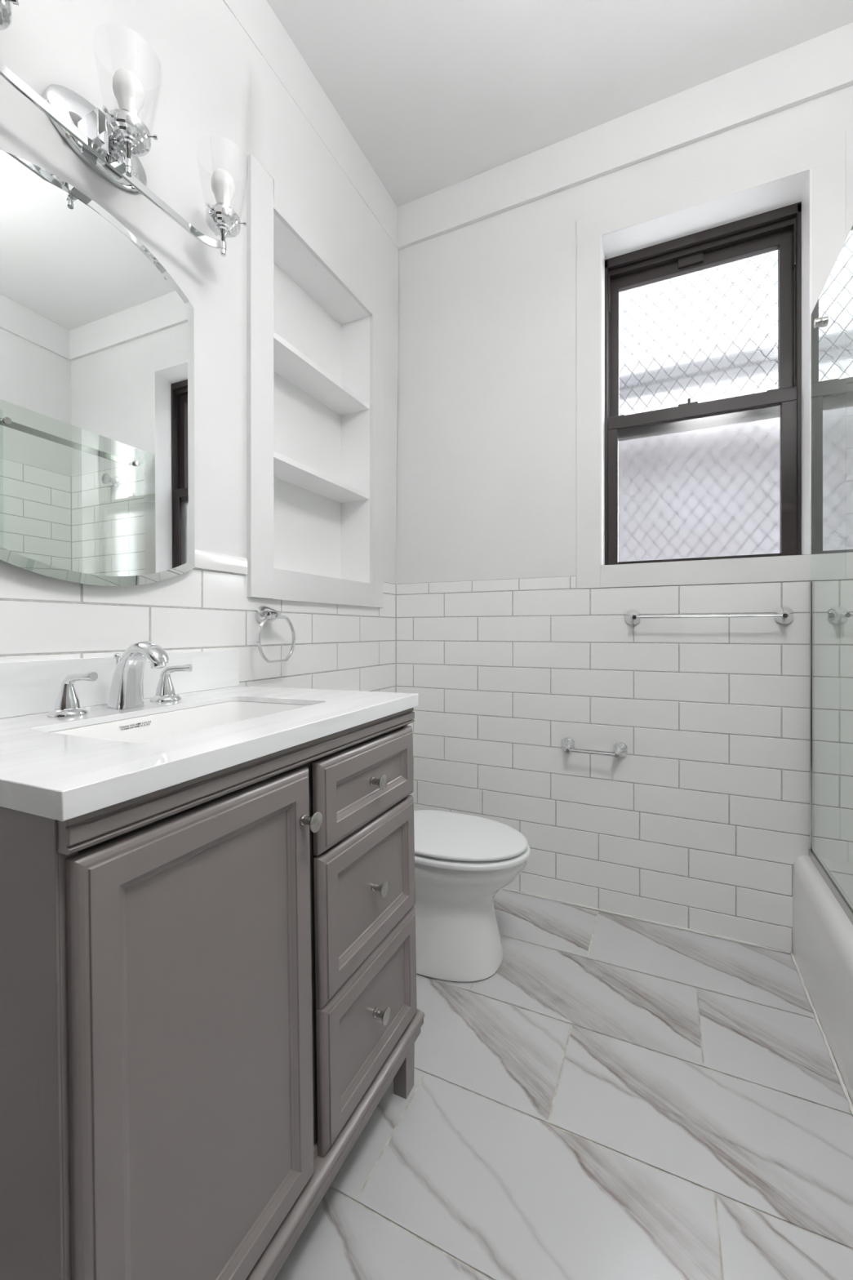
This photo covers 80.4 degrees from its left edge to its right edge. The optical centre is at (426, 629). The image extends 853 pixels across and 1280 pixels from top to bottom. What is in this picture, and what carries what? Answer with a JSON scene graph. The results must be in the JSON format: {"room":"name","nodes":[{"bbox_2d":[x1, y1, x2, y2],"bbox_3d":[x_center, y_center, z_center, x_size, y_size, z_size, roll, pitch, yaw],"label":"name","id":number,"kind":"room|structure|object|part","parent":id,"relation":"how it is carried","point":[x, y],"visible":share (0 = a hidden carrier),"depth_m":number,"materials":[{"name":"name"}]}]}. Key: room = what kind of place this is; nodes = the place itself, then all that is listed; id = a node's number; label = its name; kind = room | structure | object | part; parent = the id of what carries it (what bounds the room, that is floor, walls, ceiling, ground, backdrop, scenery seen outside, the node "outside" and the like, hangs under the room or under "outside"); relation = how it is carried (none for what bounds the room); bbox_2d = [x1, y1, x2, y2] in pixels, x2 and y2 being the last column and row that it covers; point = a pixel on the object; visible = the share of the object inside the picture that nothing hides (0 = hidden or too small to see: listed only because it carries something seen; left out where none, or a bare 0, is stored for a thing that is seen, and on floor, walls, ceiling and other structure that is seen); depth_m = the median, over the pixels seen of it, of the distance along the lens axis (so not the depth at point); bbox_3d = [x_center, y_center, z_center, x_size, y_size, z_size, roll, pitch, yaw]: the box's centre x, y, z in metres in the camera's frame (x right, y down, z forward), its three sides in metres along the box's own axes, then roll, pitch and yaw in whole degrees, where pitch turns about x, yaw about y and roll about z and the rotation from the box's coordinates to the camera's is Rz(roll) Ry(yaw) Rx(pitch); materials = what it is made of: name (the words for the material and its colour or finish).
{"room":"bathroom","nodes":[
{"label":"bathroom","id":0,"kind":"room"},
{"bbox_2d":[0,0,398,692],"bbox_3d":[-0.846,-0.395,1.125,0.314,3.013,2.730,0,0,25],"label":"wall","id":1,"kind":"structure","parent":0,"point":[220,98],"depth_m":1.40,"materials":[{"name":"white paint"}]},
{"bbox_2d":[0,150,195,586],"bbox_3d":[-0.699,-0.496,1.067,0.020,0.805,0.489,0,0,24],"label":"mirror","id":2,"kind":"object","parent":1,"relation":"attached to","point":[97,336],"visible":1,"depth_m":1.04,"materials":[{"name":"silver mirror"}]},
{"bbox_2d":[0,649,239,718],"bbox_3d":[-0.702,0.108,1.075,0.020,0.101,0.780,-1,0,25],"label":"backsplash","id":3,"kind":"structure","parent":1,"relation":"attached to","point":[27,687],"depth_m":1.05,"materials":[{"name":"white stone"}]},
{"bbox_2d":[0,0,249,257],"bbox_3d":[-0.632,-1.042,1.035,0.180,0.236,0.612,0,0,25],"label":"vanity light","id":4,"kind":"object","parent":1,"relation":"attached to","point":[111,144],"visible":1,"depth_m":1.03,"materials":[{"name":"silver metal"}]},
{"bbox_3d":[-0.605,-1.081,1.025,0.122,0.158,0.122,0,0,25],"label":"lamp shade","id":5,"kind":"part","parent":4,"relation":"part of","materials":[{"name":"clear glass"}]},
{"bbox_3d":[-0.605,-0.952,1.025,0.019,0.056,0.019,0,0,25],"label":"stem","id":6,"kind":"part","parent":4,"relation":"part of","materials":[{"name":"silver metal"}]},
{"bbox_2d":[120,108,136,116],"bbox_3d":[-0.605,-1.018,1.025,0.039,0.043,0.039,0,0,25],"label":"socket","id":7,"kind":"object","parent":4,"relation":"attached to","point":[124,112],"depth_m":1.01,"materials":[{"name":"grey metal"}]},
{"bbox_3d":[-0.605,-1.083,1.025,0.056,0.088,0.056,0,0,25],"label":"bulb","id":8,"kind":"part","parent":4,"relation":"part of","materials":[{"name":"white glass"}]},
{"bbox_3d":[-0.501,-1.081,1.245,0.122,0.158,0.122,0,0,25],"label":"lamp shade","id":9,"kind":"part","parent":4,"relation":"part of","materials":[{"name":"clear glass"}]},
{"bbox_3d":[-0.501,-0.952,1.245,0.019,0.056,0.019,0,0,25],"label":"stem","id":10,"kind":"part","parent":4,"relation":"part of","materials":[{"name":"silver metal"}]},
{"bbox_3d":[-0.501,-1.083,1.245,0.056,0.088,0.056,0,0,25],"label":"bulb","id":11,"kind":"part","parent":4,"relation":"part of","materials":[{"name":"white glass"}]},
{"bbox_2d":[216,202,231,208],"bbox_3d":[-0.501,-1.018,1.245,0.039,0.043,0.039,0,0,25],"label":"socket","id":12,"kind":"object","parent":4,"relation":"attached to","point":[221,205],"depth_m":1.23,"materials":[{"name":"grey metal"}]},
{"bbox_2d":[256,605,295,662],"bbox_3d":[-0.467,0.011,1.518,0.064,0.170,0.157,0,0,25],"label":"towel ring","id":13,"kind":"object","parent":1,"relation":"attached to","point":[265,615],"visible":1,"depth_m":1.50,"materials":[{"name":"silver metal"}]},
{"bbox_3d":[-0.467,-0.045,1.518,0.064,0.057,0.057,0,0,25],"label":"post","id":14,"kind":"part","parent":13,"relation":"part of","materials":[{"name":"silver metal"}]},
{"bbox_2d":[222,0,397,247],"bbox_3d":[-0.716,-1.810,1.049,0.018,0.183,2.704,0,0,25],"label":"trim","id":15,"kind":"structure","parent":1,"relation":"attached to","point":[258,20],"depth_m":1.72,"materials":[{"name":"white paint"}]},
{"bbox_2d":[246,153,383,607],"bbox_3d":[-0.355,-0.741,1.817,0.017,1.292,0.766,0,0,25],"label":"trim","id":16,"kind":"structure","parent":1,"relation":"attached to","point":[265,197],"depth_m":1.53,"materials":[{"name":"white paint"}]},
{"bbox_2d":[273,331,368,415],"bbox_3d":[-0.425,-0.923,1.854,0.142,0.020,0.583,0,0,25],"label":"shelf","id":17,"kind":"object","parent":1,"relation":"attached to","point":[289,362],"visible":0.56,"depth_m":1.85,"materials":[{"name":"white paint"}]},
{"bbox_2d":[273,450,368,502],"bbox_3d":[-0.425,-0.550,1.854,0.142,0.020,0.583,0,0,25],"label":"shelf","id":18,"kind":"object","parent":1,"relation":"attached to","point":[287,469],"visible":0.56,"depth_m":1.84,"materials":[{"name":"white paint"}]},
{"bbox_2d":[266,0,852,207],"bbox_3d":[0.219,-1.951,0.728,2.780,0.100,3.120,0,0,25],"label":"ceiling","id":19,"kind":"structure","parent":0,"point":[436,95],"depth_m":1.69,"materials":[{"name":"white paint"}]},
{"bbox_2d":[274,888,852,1279],"bbox_3d":[0.219,1.112,0.728,2.780,0.100,3.120,0,0,25],"label":"floor","id":20,"kind":"structure","parent":0,"point":[622,1098],"depth_m":1.07,"materials":[{"name":"white tile"}]},
{"bbox_2d":[0,707,424,1279],"bbox_3d":[-0.422,0.626,0.959,0.588,0.883,0.780,-1,0,25],"label":"vanity cabinet","id":21,"kind":"object","parent":20,"relation":"on","point":[208,982],"visible":0.96,"depth_m":0.65,"materials":[{"name":"grey paint"}]},
{"bbox_3d":[-0.273,0.568,0.675,0.020,0.676,0.374,-1,0,25],"label":"door","id":22,"kind":"part","parent":21,"relation":"part of","materials":[{"name":"grey paint"}]},
{"bbox_2d":[0,649,418,821],"bbox_3d":[-0.447,0.119,0.957,0.581,0.131,0.780,-1,0,25],"label":"countertop","id":23,"kind":"structure","parent":21,"relation":"on","point":[61,777],"depth_m":0.81,"materials":[{"name":"white stone"}]},
{"bbox_2d":[47,640,192,717],"bbox_3d":[-0.583,0.090,1.020,0.157,0.135,0.277,-1,0,25],"label":"faucet","id":24,"kind":"object","parent":23,"relation":"on","point":[126,691],"visible":1,"depth_m":1.00,"materials":[{"name":"silver metal"}]},
{"bbox_3d":[-0.653,0.111,0.941,0.073,0.067,0.040,0,0,6],"label":"lever handle","id":25,"kind":"part","parent":24,"relation":"part of","materials":[{"name":"silver metal"}]},
{"bbox_3d":[-0.639,0.083,1.044,0.012,0.071,0.012,-1,0,25],"label":"lift rod","id":26,"kind":"part","parent":24,"relation":"part of","materials":[{"name":"silver metal"}]},
{"bbox_3d":[-0.582,0.090,1.017,0.152,0.135,0.058,-1,0,25],"label":"spout","id":27,"kind":"part","parent":24,"relation":"part of","materials":[{"name":"silver metal"}]},
{"bbox_3d":[-0.567,0.110,1.131,0.074,0.067,0.040,0,0,-7],"label":"lever handle","id":28,"kind":"part","parent":24,"relation":"part of","materials":[{"name":"silver metal"}]},
{"bbox_2d":[50,701,308,742],"bbox_3d":[-0.424,0.245,0.944,0.316,0.156,0.476,-1,0,25],"label":"sink basin","id":29,"kind":"object","parent":23,"relation":"in","point":[162,725],"visible":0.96,"depth_m":1.06,"materials":[{"name":"white ceramic"}]},
{"bbox_3d":[-0.199,0.201,0.848,0.022,0.039,0.766,-1,0,25],"label":"rail","id":30,"kind":"part","parent":21,"relation":"part of","materials":[{"name":"grey paint"}]},
{"bbox_3d":[-0.212,0.556,0.856,0.010,0.680,0.730,-1,0,25],"label":"panel","id":31,"kind":"part","parent":21,"relation":"part of","materials":[{"name":"grey wood"}]},
{"bbox_3d":[-0.188,0.306,0.809,0.029,0.031,0.031,-1,0,25],"label":"knob","id":32,"kind":"part","parent":21,"relation":"part of","materials":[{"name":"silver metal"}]},
{"bbox_3d":[-0.190,0.933,0.854,0.050,0.054,0.779,-1,0,25],"label":"molding","id":33,"kind":"part","parent":21,"relation":"part of","materials":[{"name":"grey paint"}]},
{"bbox_3d":[-0.111,0.307,1.031,0.020,0.160,0.364,-1,0,25],"label":"drawer","id":34,"kind":"part","parent":21,"relation":"part of","materials":[{"name":"grey paint"}]},
{"bbox_3d":[-0.108,0.522,1.031,0.020,0.260,0.364,-1,0,25],"label":"drawer","id":35,"kind":"part","parent":21,"relation":"part of","materials":[{"name":"grey paint"}]},
{"bbox_3d":[-0.104,0.779,1.031,0.020,0.253,0.364,-1,0,25],"label":"drawer","id":36,"kind":"part","parent":21,"relation":"part of","materials":[{"name":"grey paint"}]},
{"bbox_3d":[-0.099,0.308,1.024,0.029,0.031,0.031,-1,0,25],"label":"knob","id":37,"kind":"part","parent":21,"relation":"part of","materials":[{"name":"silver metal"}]},
{"bbox_3d":[-0.096,0.523,1.024,0.029,0.031,0.031,-1,0,25],"label":"knob","id":38,"kind":"part","parent":21,"relation":"part of","materials":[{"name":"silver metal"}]},
{"bbox_3d":[-0.092,0.779,1.024,0.029,0.031,0.031,-1,0,25],"label":"knob","id":39,"kind":"part","parent":21,"relation":"part of","materials":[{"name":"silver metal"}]},
{"bbox_3d":[-0.053,0.996,1.166,0.038,0.132,0.044,-1,0,25],"label":"leg","id":40,"kind":"part","parent":21,"relation":"part of","materials":[{"name":"grey paint"}]},
{"bbox_2d":[413,809,530,982],"bbox_3d":[-0.010,0.691,1.710,0.724,0.742,0.452,0,0,25],"label":"toilet","id":41,"kind":"object","parent":20,"relation":"on","point":[462,861],"visible":0.37,"depth_m":1.55,"materials":[{"name":"white ceramic"}]},
{"bbox_3d":[0.029,0.882,1.691,0.615,0.358,0.348,0,0,25],"label":"bowl","id":42,"kind":"part","parent":41,"relation":"part of","materials":[{"name":"white ceramic"}]},
{"bbox_3d":[0.089,0.670,1.663,0.488,0.014,0.354,0,0,25],"label":"lid","id":43,"kind":"part","parent":41,"relation":"part of","materials":[{"name":"white plastic"}]},
{"bbox_3d":[0.095,0.694,1.660,0.491,0.015,0.366,0,0,25],"label":"seat","id":44,"kind":"part","parent":41,"relation":"part of","materials":[{"name":"white plastic"}]},
{"bbox_2d":[792,855,852,1104],"bbox_3d":[1.230,0.897,0.782,0.796,0.329,1.559,0,0,25],"label":"bathtub","id":45,"kind":"object","parent":20,"relation":"on","point":[823,932],"visible":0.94,"depth_m":1.33,"materials":[{"name":"white ceramic"}]},
{"bbox_2d":[808,226,852,924],"bbox_3d":[1.078,-0.141,1.273,0.017,1.751,0.798,0,0,25],"label":"glass shower door","id":46,"kind":"structure","parent":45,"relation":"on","point":[831,583],"depth_m":1.42,"materials":[{"name":"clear glass"}]},
{"bbox_2d":[813,317,822,328],"bbox_3d":[0.898,-0.929,0.880,0.050,0.034,1.444,0,0,25],"label":"shower rail","id":47,"kind":"object","parent":46,"relation":"attached to","point":[818,322],"visible":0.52,"depth_m":1.52,"materials":[{"name":"silver metal"}]},
{"bbox_2d":[395,85,852,952],"bbox_3d":[0.878,-0.395,2.009,2.680,3.013,0.360,0,0,25],"label":"wall","id":48,"kind":"structure","parent":0,"point":[703,824],"depth_m":1.97,"materials":[{"name":"white tile"}]},
{"bbox_2d":[561,737,627,757],"bbox_3d":[0.623,0.445,1.893,0.240,0.056,0.067,0,0,25],"label":"toilet paper holder","id":49,"kind":"object","parent":48,"relation":"attached to","point":[620,748],"visible":1,"depth_m":1.87,"materials":[{"name":"silver metal"}]},
{"bbox_3d":[0.537,0.445,1.934,0.049,0.056,0.067,0,0,25],"label":"post","id":50,"kind":"part","parent":49,"relation":"part of","materials":[{"name":"silver metal"}]},
{"bbox_3d":[0.612,0.455,1.870,0.194,0.010,0.010,0,0,25],"label":"rod","id":51,"kind":"part","parent":49,"relation":"part of","materials":[{"name":"silver metal"}]},
{"bbox_3d":[0.709,0.445,1.853,0.049,0.056,0.067,0,0,25],"label":"post","id":52,"kind":"part","parent":49,"relation":"part of","materials":[{"name":"silver metal"}]},
{"bbox_2d":[396,22,852,250],"bbox_3d":[0.889,-1.810,1.798,2.280,0.183,0.018,0,0,25],"label":"trim","id":53,"kind":"structure","parent":48,"relation":"attached to","point":[822,65],"depth_m":1.83,"materials":[{"name":"white paint"}]},
{"bbox_2d":[502,887,790,953],"bbox_3d":[0.596,1.062,1.941,1.328,0.012,0.012,0,0,25],"label":"trim","id":54,"kind":"structure","parent":48,"relation":"attached to","point":[531,894],"depth_m":1.83,"materials":[{"name":"white tile"}]},
{"bbox_2d":[604,201,801,564],"bbox_3d":[1.021,-0.870,1.918,0.650,1.248,0.106,0,0,25],"label":"window","id":55,"kind":"structure","parent":48,"relation":"in","point":[703,329],"depth_m":1.88,"materials":[{"name":"brown metal"}]},
{"bbox_3d":[1.001,-1.402,1.912,0.085,0.036,0.012,0,0,25],"label":"pull handle","id":56,"kind":"part","parent":55,"relation":"part of","materials":[{"name":"brown metal"}]},
{"bbox_3d":[1.021,-1.100,1.925,0.542,0.548,0.004,0,0,25],"label":"pane","id":57,"kind":"part","parent":55,"relation":"part of","materials":[{"name":"clear glass"}]},
{"bbox_3d":[1.002,-0.531,1.887,0.540,0.530,0.004,0,0,25],"label":"pane","id":58,"kind":"part","parent":55,"relation":"part of","materials":[{"name":"clear glass"}]},
{"bbox_3d":[1.024,-1.093,1.923,0.618,0.648,0.028,0,0,25],"label":"sash","id":59,"kind":"part","parent":55,"relation":"part of","materials":[{"name":"brown metal"}]},
{"bbox_3d":[1.006,-0.546,1.885,0.620,0.590,0.031,0,0,25],"label":"sash","id":60,"kind":"part","parent":55,"relation":"part of","materials":[{"name":"brown metal"}]},
{"bbox_2d":[600,168,812,564],"bbox_3d":[0.978,-0.869,1.825,0.651,1.248,0.119,0,0,25],"label":"trim","id":61,"kind":"structure","parent":48,"relation":"attached to","point":[797,188],"depth_m":1.77,"materials":[{"name":"white paint"}]},
{"bbox_2d":[625,607,793,624],"bbox_3d":[0.957,-0.048,1.735,0.514,0.057,0.069,0,0,25],"label":"towel bar","id":62,"kind":"object","parent":48,"relation":"attached to","point":[784,615],"visible":1,"depth_m":1.68,"materials":[{"name":"silver metal"}]},
{"bbox_3d":[0.747,-0.048,1.834,0.050,0.057,0.069,0,0,25],"label":"post","id":63,"kind":"part","parent":62,"relation":"part of","materials":[{"name":"silver metal"}]},
{"bbox_3d":[0.946,-0.045,1.710,0.468,0.008,0.008,0,0,25],"label":"rod","id":64,"kind":"part","parent":62,"relation":"part of","materials":[{"name":"silver metal"}]},
{"bbox_3d":[1.167,-0.048,1.636,0.050,0.057,0.069,0,0,25],"label":"post","id":65,"kind":"part","parent":62,"relation":"part of","materials":[{"name":"silver metal"}]},
{"bbox_2d":[576,130,845,588],"bbox_3d":[0.954,-0.870,1.774,0.829,1.423,0.005,0,0,25],"label":"trim","id":66,"kind":"structure","parent":48,"relation":"attached to","point":[826,156],"depth_m":1.83,"materials":[{"name":"white paint"}]},
{"bbox_2d":[790,951,852,1115],"bbox_3d":[0.867,1.060,0.957,0.013,0.013,1.546,0,0,25],"label":"trim","id":67,"kind":"structure","parent":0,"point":[838,1074],"depth_m":1.30,"materials":[{"name":"white"}]}
]}

